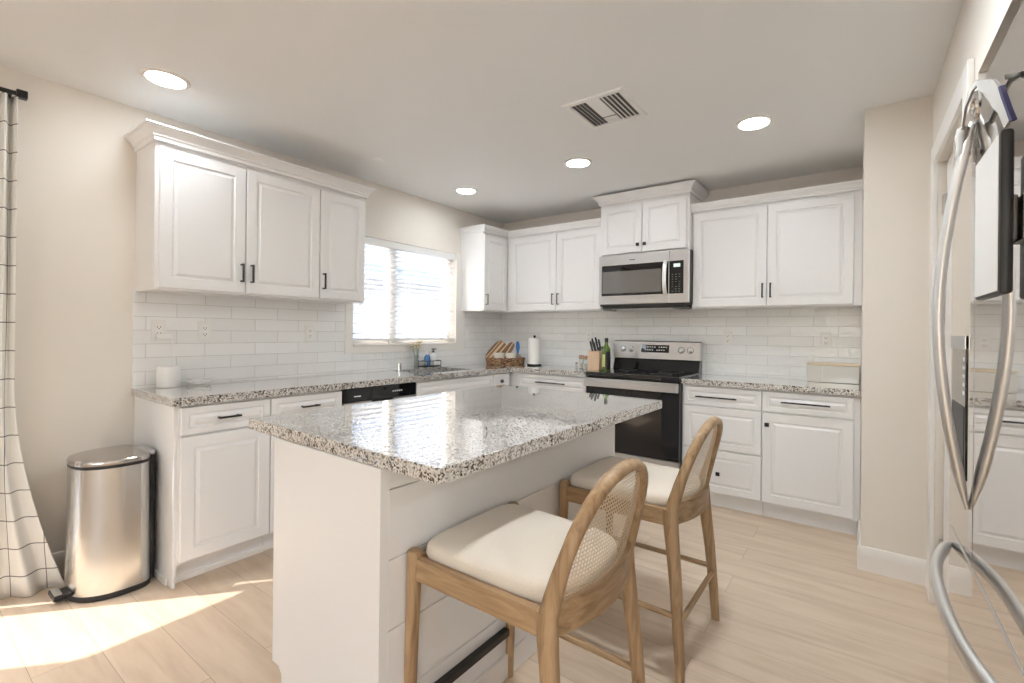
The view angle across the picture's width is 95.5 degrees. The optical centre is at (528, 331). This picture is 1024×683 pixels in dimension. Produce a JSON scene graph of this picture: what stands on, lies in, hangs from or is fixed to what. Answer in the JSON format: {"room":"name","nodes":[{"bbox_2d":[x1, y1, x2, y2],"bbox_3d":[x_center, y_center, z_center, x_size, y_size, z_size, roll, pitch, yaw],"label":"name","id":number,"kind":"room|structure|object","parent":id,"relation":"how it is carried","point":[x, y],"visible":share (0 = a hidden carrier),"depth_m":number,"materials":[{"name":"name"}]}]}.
{"room":"kitchen","nodes":[
{"label":"kitchen","id":0,"kind":"room"},
{"bbox_2d":[0,65,502,552],"bbox_3d":[-2.834,0.040,1.674,0.150,2.527,8.600,1,0,35],"label":"wall","id":1,"kind":"structure","parent":0,"point":[77,166],"depth_m":2.34,"materials":[{"name":"beige paint"}]},
{"bbox_2d":[0,86,27,100],"bbox_3d":[-3.020,-1.088,1.176,0.103,0.060,2.398,1,0,35],"label":"curtain rod","id":2,"kind":"object","parent":1,"relation":"attached to","point":[21,94],"visible":0.75,"depth_m":2.10,"materials":[{"name":"black metal"}]},
{"bbox_2d":[0,92,64,600],"bbox_3d":[-2.295,0.070,2.135,0.263,2.272,0.068,1,0,-41],"label":"curtain","id":3,"kind":"object","parent":2,"relation":"hanging from","point":[28,566],"visible":1,"depth_m":2.10,"materials":[{"name":"fabric"}]},
{"bbox_2d":[52,550,64,576],"bbox_3d":[-2.306,1.147,2.296,0.014,0.125,0.551,1,0,35],"label":"baseboard","id":4,"kind":"structure","parent":1,"relation":"attached to","point":[59,557],"depth_m":2.29,"materials":[{"name":"white paint"}]},
{"bbox_2d":[124,119,376,303],"bbox_3d":[-1.632,-0.628,2.925,0.353,0.828,1.339,1,0,35],"label":"upper cabinet","id":5,"kind":"object","parent":1,"relation":"attached to","point":[214,217],"visible":1,"depth_m":2.67,"materials":[{"name":"white wood"}]},
{"bbox_2d":[132,290,501,387],"bbox_3d":[-1.214,0.048,3.828,0.008,0.534,3.212,1,0,35],"label":"backsplash","id":6,"kind":"structure","parent":1,"relation":"attached to","point":[251,339],"depth_m":3.03,"materials":[{"name":"tile"}]},
{"bbox_2d":[151,320,165,340],"bbox_3d":[-2.069,-0.010,2.603,0.010,0.116,0.070,1,0,35],"label":"wall outlet","id":7,"kind":"object","parent":6,"relation":"attached to","point":[157,326],"visible":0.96,"depth_m":2.60,"materials":[{"name":"white plastic"}]},
{"bbox_2d":[155,324,162,333],"bbox_3d":[-2.067,-0.010,2.602,0.004,0.068,0.034,1,0,35],"label":"receptacle","id":8,"kind":"object","parent":7,"relation":"attached to","point":[158,327],"depth_m":2.60,"materials":[{"name":"grey plastic"}]},
{"bbox_2d":[155,334,173,364],"bbox_3d":[-2.042,0.110,2.610,0.033,0.200,0.082,1,0,35],"label":"charger","id":9,"kind":"object","parent":7,"relation":"attached to","point":[157,336],"visible":0.87,"depth_m":2.60,"materials":[{"name":"white plastic"}]},
{"bbox_2d":[198,321,210,340],"bbox_3d":[-1.939,-0.006,2.787,0.010,0.116,0.070,1,0,35],"label":"wall outlet","id":10,"kind":"object","parent":6,"relation":"attached to","point":[204,327],"visible":1,"depth_m":2.78,"materials":[{"name":"white plastic"}]},
{"bbox_2d":[202,325,207,336],"bbox_3d":[-1.937,-0.006,2.785,0.004,0.068,0.034,1,0,35],"label":"receptacle","id":11,"kind":"object","parent":10,"relation":"attached to","point":[204,327],"depth_m":2.78,"materials":[{"name":"grey plastic"}]},
{"bbox_2d":[305,325,314,340],"bbox_3d":[-1.560,0.008,3.322,0.010,0.116,0.070,1,0,35],"label":"wall outlet","id":12,"kind":"object","parent":6,"relation":"attached to","point":[309,329],"visible":1,"depth_m":3.32,"materials":[{"name":"white plastic"}]},
{"bbox_2d":[308,328,311,337],"bbox_3d":[-1.558,0.008,3.321,0.004,0.068,0.034,1,0,35],"label":"receptacle","id":13,"kind":"object","parent":12,"relation":"attached to","point":[309,329],"depth_m":3.32,"materials":[{"name":"grey plastic"}]},
{"bbox_2d":[353,249,449,343],"bbox_3d":[-1.117,-0.330,4.128,0.065,0.867,1.130,1,0,35],"label":"window","id":14,"kind":"structure","parent":1,"relation":"in","point":[388,267],"depth_m":4.00,"materials":[{"name":"white paint"}]},
{"bbox_2d":[353,236,454,340],"bbox_3d":[-1.064,-0.343,4.091,0.074,0.831,1.114,1,0,35],"label":"window blinds","id":15,"kind":"object","parent":14,"relation":"attached to","point":[369,241],"visible":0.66,"depth_m":4.06,"materials":[{"name":"white plastic"}]},
{"bbox_2d":[344,253,463,353],"bbox_3d":[-1.050,-0.300,4.104,0.092,0.945,1.305,1,0,35],"label":"trim","id":16,"kind":"structure","parent":1,"relation":"attached to","point":[350,348],"depth_m":4.17,"materials":[{"name":"white paint"}]},
{"bbox_2d":[458,224,520,313],"bbox_3d":[-0.348,-0.607,4.750,0.343,0.813,0.710,1,0,35],"label":"upper cabinet","id":17,"kind":"object","parent":1,"relation":"attached to","point":[484,247],"visible":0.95,"depth_m":4.52,"materials":[{"name":"white wood"}]},
{"bbox_2d":[0,505,947,682],"bbox_3d":[-0.071,1.283,-0.289,6.950,0.100,8.600,1,0,35],"label":"floor","id":18,"kind":"structure","parent":0,"point":[796,605],"depth_m":1.94,"materials":[{"name":"brown wood"}]},
{"bbox_2d":[48,444,155,602],"bbox_3d":[-2.030,0.895,2.217,0.360,0.634,0.348,1,0,35],"label":"trash can","id":19,"kind":"object","parent":18,"relation":"on","point":[110,541],"visible":1,"depth_m":2.12,"materials":[{"name":"silver metal"}]},
{"bbox_2d":[134,397,269,588],"bbox_3d":[-1.765,0.782,2.518,0.625,0.865,0.446,1,0,35],"label":"base cabinet","id":20,"kind":"object","parent":18,"relation":"on","point":[212,470],"visible":0.75,"depth_m":2.32,"materials":[{"name":"white wood"}]},
{"bbox_2d":[263,390,341,550],"bbox_3d":[-1.512,0.785,2.877,0.625,0.865,0.431,1,0,35],"label":"base cabinet","id":21,"kind":"object","parent":18,"relation":"on","point":[325,399],"visible":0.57,"depth_m":2.62,"materials":[{"name":"white wood"}]},
{"bbox_2d":[341,382,415,405],"bbox_3d":[-1.209,0.790,3.290,0.547,0.861,0.585,1,0,35],"label":"dishwasher","id":22,"kind":"object","parent":18,"relation":"on","point":[351,396],"visible":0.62,"depth_m":3.10,"materials":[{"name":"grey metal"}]},
{"bbox_2d":[272,424,614,682],"bbox_3d":[-0.230,0.798,1.988,0.654,0.865,1.410,1,0,37],"label":"kitchen island","id":23,"kind":"object","parent":18,"relation":"on","point":[345,529],"visible":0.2,"depth_m":1.41,"materials":[{"name":"white wood"}]},
{"bbox_2d":[249,385,661,484],"bbox_3d":[-0.186,0.345,1.993,1.014,0.040,1.461,1,0,37],"label":"island countertop","id":24,"kind":"structure","parent":23,"relation":"on","point":[437,438],"depth_m":1.62,"materials":[{"name":"stone"}]},
{"bbox_2d":[415,374,492,395],"bbox_3d":[-0.807,0.792,3.905,0.590,0.865,0.875,1,0,35],"label":"base cabinet","id":25,"kind":"object","parent":18,"relation":"on","point":[477,381],"visible":0.19,"depth_m":3.69,"materials":[{"name":"white wood"}]},
{"bbox_2d":[492,372,508,385],"bbox_3d":[-0.467,0.796,4.361,0.618,0.865,0.258,1,0,35],"label":"base cabinet","id":26,"kind":"object","parent":18,"relation":"on","point":[498,378],"visible":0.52,"depth_m":4.18,"materials":[{"name":"white wood"}]},
{"bbox_2d":[404,458,647,682],"bbox_3d":[0.022,0.777,1.326,0.577,0.914,0.503,1,0,36],"label":"counter stool","id":27,"kind":"object","parent":18,"relation":"on","point":[502,559],"visible":1,"depth_m":1.21,"materials":[{"name":"brown wood"}]},
{"bbox_2d":[426,504,616,602],"bbox_3d":[-0.003,0.612,1.346,0.480,0.068,0.409,1,0,36],"label":"seat cushion","id":28,"kind":"object","parent":27,"relation":"on","point":[511,551],"depth_m":1.25,"materials":[{"name":"beige fabric"}]},
{"bbox_2d":[509,372,585,392],"bbox_3d":[0.083,0.802,4.484,1.377,0.865,0.625,1,0,35],"label":"base cabinet","id":29,"kind":"object","parent":18,"relation":"on","point":[535,380],"visible":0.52,"depth_m":4.08,"materials":[{"name":"white wood"}]},
{"bbox_2d":[131,363,592,406],"bbox_3d":[-0.658,0.341,3.425,1.370,0.040,3.207,1,0,35],"label":"countertop","id":30,"kind":"structure","parent":29,"relation":"on","point":[214,392],"depth_m":2.92,"materials":[{"name":"stone"}]},
{"bbox_2d":[156,365,179,387],"bbox_3d":[-1.998,0.246,2.582,0.108,0.120,0.108,1,0,35],"label":"hub","id":31,"kind":"object","parent":30,"relation":"on","point":[166,376],"visible":1,"depth_m":2.54,"materials":[{"name":"white plastic"}]},
{"bbox_2d":[186,377,211,383],"bbox_3d":[-1.913,0.283,2.704,0.103,0.046,0.133,1,0,35],"label":"coiled cable","id":32,"kind":"object","parent":30,"relation":"on","point":[188,378],"visible":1,"depth_m":2.67,"materials":[{"name":"white plastic"}]},
{"bbox_2d":[410,340,422,367],"bbox_3d":[-0.978,0.194,4.053,0.111,0.247,0.138,1,0,-17],"label":"flower vase","id":33,"kind":"object","parent":30,"relation":"on","point":[417,344],"visible":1,"depth_m":4.04,"materials":[{"name":"clear glass"}]},
{"bbox_2d":[418,360,440,367],"bbox_3d":[-0.877,0.286,4.134,0.090,0.065,0.195,1,0,35],"label":"sink caddy","id":34,"kind":"object","parent":30,"relation":"on","point":[421,360],"visible":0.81,"depth_m":4.08,"materials":[{"name":"black metal"}]},
{"bbox_2d":[424,351,430,365],"bbox_3d":[-0.894,0.232,4.110,0.052,0.130,0.064,1,0,35],"label":"dish soap","id":35,"kind":"object","parent":34,"relation":"in","point":[426,357],"visible":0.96,"depth_m":4.09,"materials":[{"name":"blue plastic"}]},
{"bbox_2d":[430,348,435,364],"bbox_3d":[-0.855,0.223,4.174,0.057,0.150,0.057,1,0,-10],"label":"soap bottle","id":36,"kind":"object","parent":34,"relation":"in","point":[432,355],"visible":0.98,"depth_m":4.15,"materials":[{"name":"white plastic"}]},
{"bbox_2d":[485,357,524,364],"bbox_3d":[-0.230,0.288,4.625,0.398,0.072,0.263,1,0,-1],"label":"wicker tray","id":37,"kind":"object","parent":30,"relation":"on","point":[522,359],"visible":0.94,"depth_m":4.52,"materials":[{"name":"brown wicker"}]},
{"bbox_2d":[485,341,506,362],"bbox_3d":[-0.325,0.201,4.680,0.215,0.229,0.044,1,0,-8],"label":"cutting board","id":38,"kind":"object","parent":37,"relation":"on","point":[500,346],"visible":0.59,"depth_m":4.68,"materials":[{"name":"brown wood"}]},
{"bbox_2d":[493,353,504,362],"bbox_3d":[-0.291,0.262,4.580,0.116,0.109,0.115,1,0,35],"label":"ceramic bowl","id":39,"kind":"object","parent":37,"relation":"on","point":[496,355],"visible":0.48,"depth_m":4.53,"materials":[{"name":"beige ceramic"}]},
{"bbox_2d":[503,342,514,360],"bbox_3d":[-0.218,0.209,4.694,0.159,0.214,0.034,1,0,-13],"label":"cutting board","id":40,"kind":"object","parent":37,"relation":"on","point":[510,346],"visible":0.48,"depth_m":4.69,"materials":[{"name":"brown wood"}]},
{"bbox_2d":[505,353,516,360],"bbox_3d":[-0.171,0.263,4.581,0.116,0.109,0.115,1,0,35],"label":"ceramic bowl","id":41,"kind":"object","parent":37,"relation":"on","point":[508,355],"visible":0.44,"depth_m":4.54,"materials":[{"name":"beige ceramic"}]},
{"bbox_2d":[515,341,520,362],"bbox_3d":[-0.104,0.205,4.639,0.060,0.226,0.060,1,0,35],"label":"dish brush","id":42,"kind":"object","parent":37,"relation":"on","point":[517,342],"visible":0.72,"depth_m":4.63,"materials":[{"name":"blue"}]},
{"bbox_2d":[527,335,540,365],"bbox_3d":[0.060,0.180,4.556,0.140,0.296,0.140,1,0,35],"label":"paper towel holder","id":43,"kind":"object","parent":30,"relation":"on","point":[534,346],"visible":1,"depth_m":4.51,"materials":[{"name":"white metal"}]},
{"bbox_2d":[579,355,583,368],"bbox_3d":[0.481,0.271,4.227,0.049,0.122,0.049,1,0,35],"label":"spice jar","id":44,"kind":"object","parent":30,"relation":"on","point":[580,356],"visible":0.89,"depth_m":4.21,"materials":[{"name":"clear glass"}]},
{"bbox_2d":[583,356,587,368],"bbox_3d":[0.508,0.273,4.165,0.048,0.120,0.048,1,0,35],"label":"spice jar","id":45,"kind":"object","parent":30,"relation":"on","point":[584,357],"visible":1,"depth_m":4.15,"materials":[{"name":"clear glass"}]},
{"bbox_2d":[588,337,602,369],"bbox_3d":[0.617,0.191,4.162,0.112,0.286,0.150,1,0,35],"label":"knife block","id":46,"kind":"object","parent":30,"relation":"on","point":[594,356],"visible":0.9,"depth_m":4.11,"materials":[{"name":"brown wood"}]},
{"bbox_2d":[602,338,610,369],"bbox_3d":[0.663,0.189,3.958,0.073,0.274,0.073,1,0,35],"label":"oil bottle","id":47,"kind":"object","parent":30,"relation":"on","point":[606,352],"visible":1,"depth_m":3.93,"materials":[{"name":"green glass"}]},
{"bbox_2d":[558,416,722,682],"bbox_3d":[0.489,0.782,1.948,0.577,0.914,0.503,1,0,36],"label":"counter stool","id":48,"kind":"object","parent":18,"relation":"on","point":[675,496],"visible":0.7,"depth_m":1.76,"materials":[{"name":"brown wood"}]},
{"bbox_2d":[570,457,699,506],"bbox_3d":[0.464,0.617,1.968,0.480,0.068,0.409,1,0,36],"label":"seat cushion","id":49,"kind":"object","parent":48,"relation":"on","point":[661,479],"depth_m":1.87,"materials":[{"name":"beige fabric"}]},
{"bbox_2d":[584,340,702,468],"bbox_3d":[0.949,0.660,3.840,0.771,1.166,0.664,1,0,35],"label":"range","id":50,"kind":"object","parent":18,"relation":"on","point":[655,370],"visible":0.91,"depth_m":3.61,"materials":[{"name":"grey metal"}]},
{"bbox_2d":[585,368,700,381],"bbox_3d":[0.946,0.346,3.830,0.771,0.036,0.568,1,0,35],"label":"cooktop","id":51,"kind":"object","parent":50,"relation":"in","point":[614,374],"depth_m":3.71,"materials":[{"name":"black glass"}]},
{"bbox_2d":[682,384,762,514],"bbox_3d":[1.498,0.817,3.484,0.530,0.865,0.625,1,0,35],"label":"base cabinet","id":52,"kind":"object","parent":18,"relation":"on","point":[735,483],"visible":0.59,"depth_m":3.22,"materials":[{"name":"white wood"}]},
{"bbox_2d":[681,373,860,396],"bbox_3d":[1.725,0.365,3.334,1.069,0.040,0.603,1,0,35],"label":"countertop","id":53,"kind":"structure","parent":52,"relation":"on","point":[707,379],"depth_m":3.15,"materials":[{"name":"stone"}]},
{"bbox_2d":[806,362,859,383],"bbox_3d":[2.127,0.284,3.247,0.310,0.131,0.176,1,0,35],"label":"storage bin","id":54,"kind":"object","parent":53,"relation":"on","point":[844,373],"visible":1,"depth_m":3.18,"materials":[{"name":"white plastic"}]},
{"bbox_2d":[761,390,860,535],"bbox_3d":[1.935,0.821,3.175,0.536,0.865,0.625,1,0,35],"label":"base cabinet","id":55,"kind":"object","parent":18,"relation":"on","point":[811,441],"visible":0.88,"depth_m":2.94,"materials":[{"name":"white wood"}]},
{"bbox_2d":[929,0,1023,682],"bbox_3d":[1.289,0.334,0.836,0.839,1.825,0.915,1,0,35],"label":"refrigerator","id":56,"kind":"object","parent":18,"relation":"on","point":[982,614],"visible":0.91,"depth_m":1.02,"materials":[{"name":"grey metal"}]},
{"bbox_2d":[951,336,965,348],"bbox_3d":[1.186,0.028,1.283,0.004,0.035,0.212,1,0,35],"label":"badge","id":57,"kind":"object","parent":56,"relation":"attached to","point":[957,342],"depth_m":1.27,"materials":[{"name":"silver metal"}]},
{"bbox_2d":[954,78,1016,158],"bbox_3d":[0.920,-0.435,0.945,0.036,0.209,0.535,1,0,37],"label":"cloth","id":58,"kind":"object","parent":56,"relation":"hanging from","point":[996,93],"visible":0.96,"depth_m":0.90,"materials":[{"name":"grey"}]},
{"bbox_2d":[975,78,1010,127],"bbox_3d":[0.860,-0.435,0.863,0.024,0.190,0.288,1,0,39],"label":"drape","id":59,"kind":"object","parent":58,"relation":"hanging from","point":[996,93],"depth_m":0.83,"materials":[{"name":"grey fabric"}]},
{"bbox_2d":[974,128,1018,300],"bbox_3d":[0.856,-0.200,0.843,0.039,0.275,0.194,1,0,35],"label":"memo board","id":60,"kind":"object","parent":56,"relation":"attached to","point":[996,203],"visible":1,"depth_m":0.80,"materials":[{"name":"black plastic"},{"name":"glossy white board surface"}]},
{"bbox_2d":[0,0,962,223],"bbox_3d":[-0.001,-1.254,-0.228,6.950,0.120,8.750,1,0,35],"label":"ceiling","id":61,"kind":"structure","parent":0,"point":[450,95],"depth_m":2.17,"materials":[{"name":"white paint"}]},
{"bbox_2d":[140,67,190,89],"bbox_3d":[-1.734,-1.207,2.224,0.192,0.009,0.192,1,0,35],"label":"recessed light","id":62,"kind":"object","parent":61,"relation":"in","point":[164,78],"visible":1,"depth_m":2.21,"materials":[{"name":"white paint"}]},
{"bbox_2d":[373,158,382,161],"bbox_3d":[-1.050,-1.202,3.247,0.072,0.006,0.072,1,0,35],"label":"sprinkler cover","id":63,"kind":"object","parent":61,"relation":"attached to","point":[374,159],"visible":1,"depth_m":3.23,"materials":[{"name":"white paint"}]},
{"bbox_2d":[455,187,476,194],"bbox_3d":[-0.528,-1.195,3.939,0.192,0.009,0.192,1,0,35],"label":"recessed light","id":64,"kind":"object","parent":61,"relation":"in","point":[461,190],"visible":1,"depth_m":3.92,"materials":[{"name":"white"}]},
{"bbox_2d":[564,157,591,167],"bbox_3d":[0.349,-1.185,3.265,0.192,0.009,0.192,1,0,35],"label":"recessed light","id":65,"kind":"object","parent":61,"relation":"in","point":[577,162],"visible":1,"depth_m":3.25,"materials":[{"name":"white"}]},
{"bbox_2d":[562,87,646,129],"bbox_3d":[0.413,-1.183,2.490,0.336,0.012,0.344,1,0,35],"label":"ceiling vent","id":66,"kind":"object","parent":61,"relation":"in","point":[614,106],"visible":1,"depth_m":2.47,"materials":[{"name":"white plastic"}]},
{"bbox_2d":[735,115,772,130],"bbox_3d":[1.271,-1.176,2.621,0.192,0.009,0.192,1,0,35],"label":"recessed light","id":67,"kind":"object","parent":61,"relation":"in","point":[755,122],"visible":1,"depth_m":2.61,"materials":[{"name":"white"}]},
{"bbox_2d":[503,166,862,384],"bbox_3d":[2.467,0.096,3.284,6.950,2.527,0.150,1,0,35],"label":"wall","id":68,"kind":"structure","parent":0,"point":[855,173],"depth_m":3.69,"materials":[{"name":"beige paint"}]},
{"bbox_2d":[507,217,616,312],"bbox_3d":[0.293,-0.600,4.522,1.079,0.813,0.343,1,0,35],"label":"upper cabinet","id":69,"kind":"object","parent":68,"relation":"attached to","point":[554,268],"visible":0.9,"depth_m":4.38,"materials":[{"name":"white wood"}]},
{"bbox_2d":[592,180,708,256],"bbox_3d":[1.028,-0.904,3.958,0.877,0.513,0.419,1,0,35],"label":"upper cabinet","id":70,"kind":"object","parent":68,"relation":"attached to","point":[657,218],"visible":0.91,"depth_m":3.79,"materials":[{"name":"white wood"}]},
{"bbox_2d":[599,249,692,310],"bbox_3d":[1.023,-0.418,3.949,0.771,0.456,0.429,1,0,35],"label":"microwave","id":71,"kind":"object","parent":70,"relation":"attached to","point":[660,280],"visible":0.98,"depth_m":3.79,"materials":[{"name":"grey metal"}]},
{"bbox_2d":[502,307,860,381],"bbox_3d":[1.029,0.046,4.204,3.221,0.584,0.008,1,0,35],"label":"backsplash","id":72,"kind":"structure","parent":68,"relation":"attached to","point":[765,342],"depth_m":3.81,"materials":[{"name":"tile"}]},
{"bbox_2d":[586,331,591,342],"bbox_3d":[0.586,0.044,4.506,0.070,0.116,0.010,1,0,35],"label":"wall outlet","id":73,"kind":"object","parent":72,"relation":"attached to","point":[588,333],"visible":0.94,"depth_m":4.50,"materials":[{"name":"white plastic"}]},
{"bbox_2d":[723,331,731,344],"bbox_3d":[1.618,0.049,3.776,0.070,0.116,0.010,1,0,35],"label":"wall outlet","id":74,"kind":"object","parent":72,"relation":"attached to","point":[727,335],"visible":1,"depth_m":3.77,"materials":[{"name":"white plastic"}]},
{"bbox_2d":[725,334,729,341],"bbox_3d":[1.617,0.049,3.774,0.034,0.068,0.004,1,0,35],"label":"receptacle","id":75,"kind":"object","parent":74,"relation":"attached to","point":[727,336],"depth_m":3.77,"materials":[{"name":"grey plastic"}]},
{"bbox_2d":[820,332,831,347],"bbox_3d":[2.168,0.059,3.388,0.070,0.116,0.010,1,0,35],"label":"wall outlet","id":76,"kind":"object","parent":72,"relation":"attached to","point":[825,337],"visible":1,"depth_m":3.38,"materials":[{"name":"white plastic"}]},
{"bbox_2d":[823,335,828,344],"bbox_3d":[2.166,0.059,3.386,0.034,0.068,0.004,1,0,35],"label":"receptacle","id":77,"kind":"object","parent":76,"relation":"attached to","point":[825,337],"depth_m":3.38,"materials":[{"name":"grey plastic"}]},
{"bbox_2d":[690,179,862,309],"bbox_3d":[1.805,-0.584,3.452,1.093,0.813,0.343,1,0,35],"label":"upper cabinet","id":78,"kind":"object","parent":68,"relation":"attached to","point":[799,248],"visible":0.98,"depth_m":3.30,"materials":[{"name":"white wood"}]},
{"bbox_2d":[860,0,1022,604],"bbox_3d":[1.858,0.039,1.581,1.001,2.427,3.448,1,0,29],"label":"wall","id":79,"kind":"structure","parent":0,"point":[899,137],"depth_m":2.36,"materials":[{"name":"beige paint"}]},
{"bbox_2d":[857,519,926,587],"bbox_3d":[1.690,1.189,2.142,0.288,0.125,1.539,1,0,35],"label":"baseboard","id":80,"kind":"structure","parent":79,"relation":"attached to","point":[872,560],"depth_m":2.37,"materials":[{"name":"white paint"}]},
{"bbox_2d":[926,58,974,603],"bbox_3d":[1.684,0.191,1.828,0.083,2.120,0.900,1,0,35],"label":"door","id":81,"kind":"structure","parent":79,"relation":"in","point":[967,79],"depth_m":2.10,"materials":[{"name":"white paint"}]},
{"label":"outside","id":82,"kind":"structure","parent":0,"visible":0},
{"bbox_3d":[-11.603,1.332,-2.179,70.000,0.160,75.000,1,0,35],"label":"ground","id":83,"kind":"structure","parent":82,"visible":0},
{"bbox_2d":[353,245,442,337],"bbox_3d":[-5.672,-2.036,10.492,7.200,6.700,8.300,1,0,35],"label":"window blinds","id":84,"kind":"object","parent":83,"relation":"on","point":[366,259],"visible":0.02,"depth_m":9.77,"materials":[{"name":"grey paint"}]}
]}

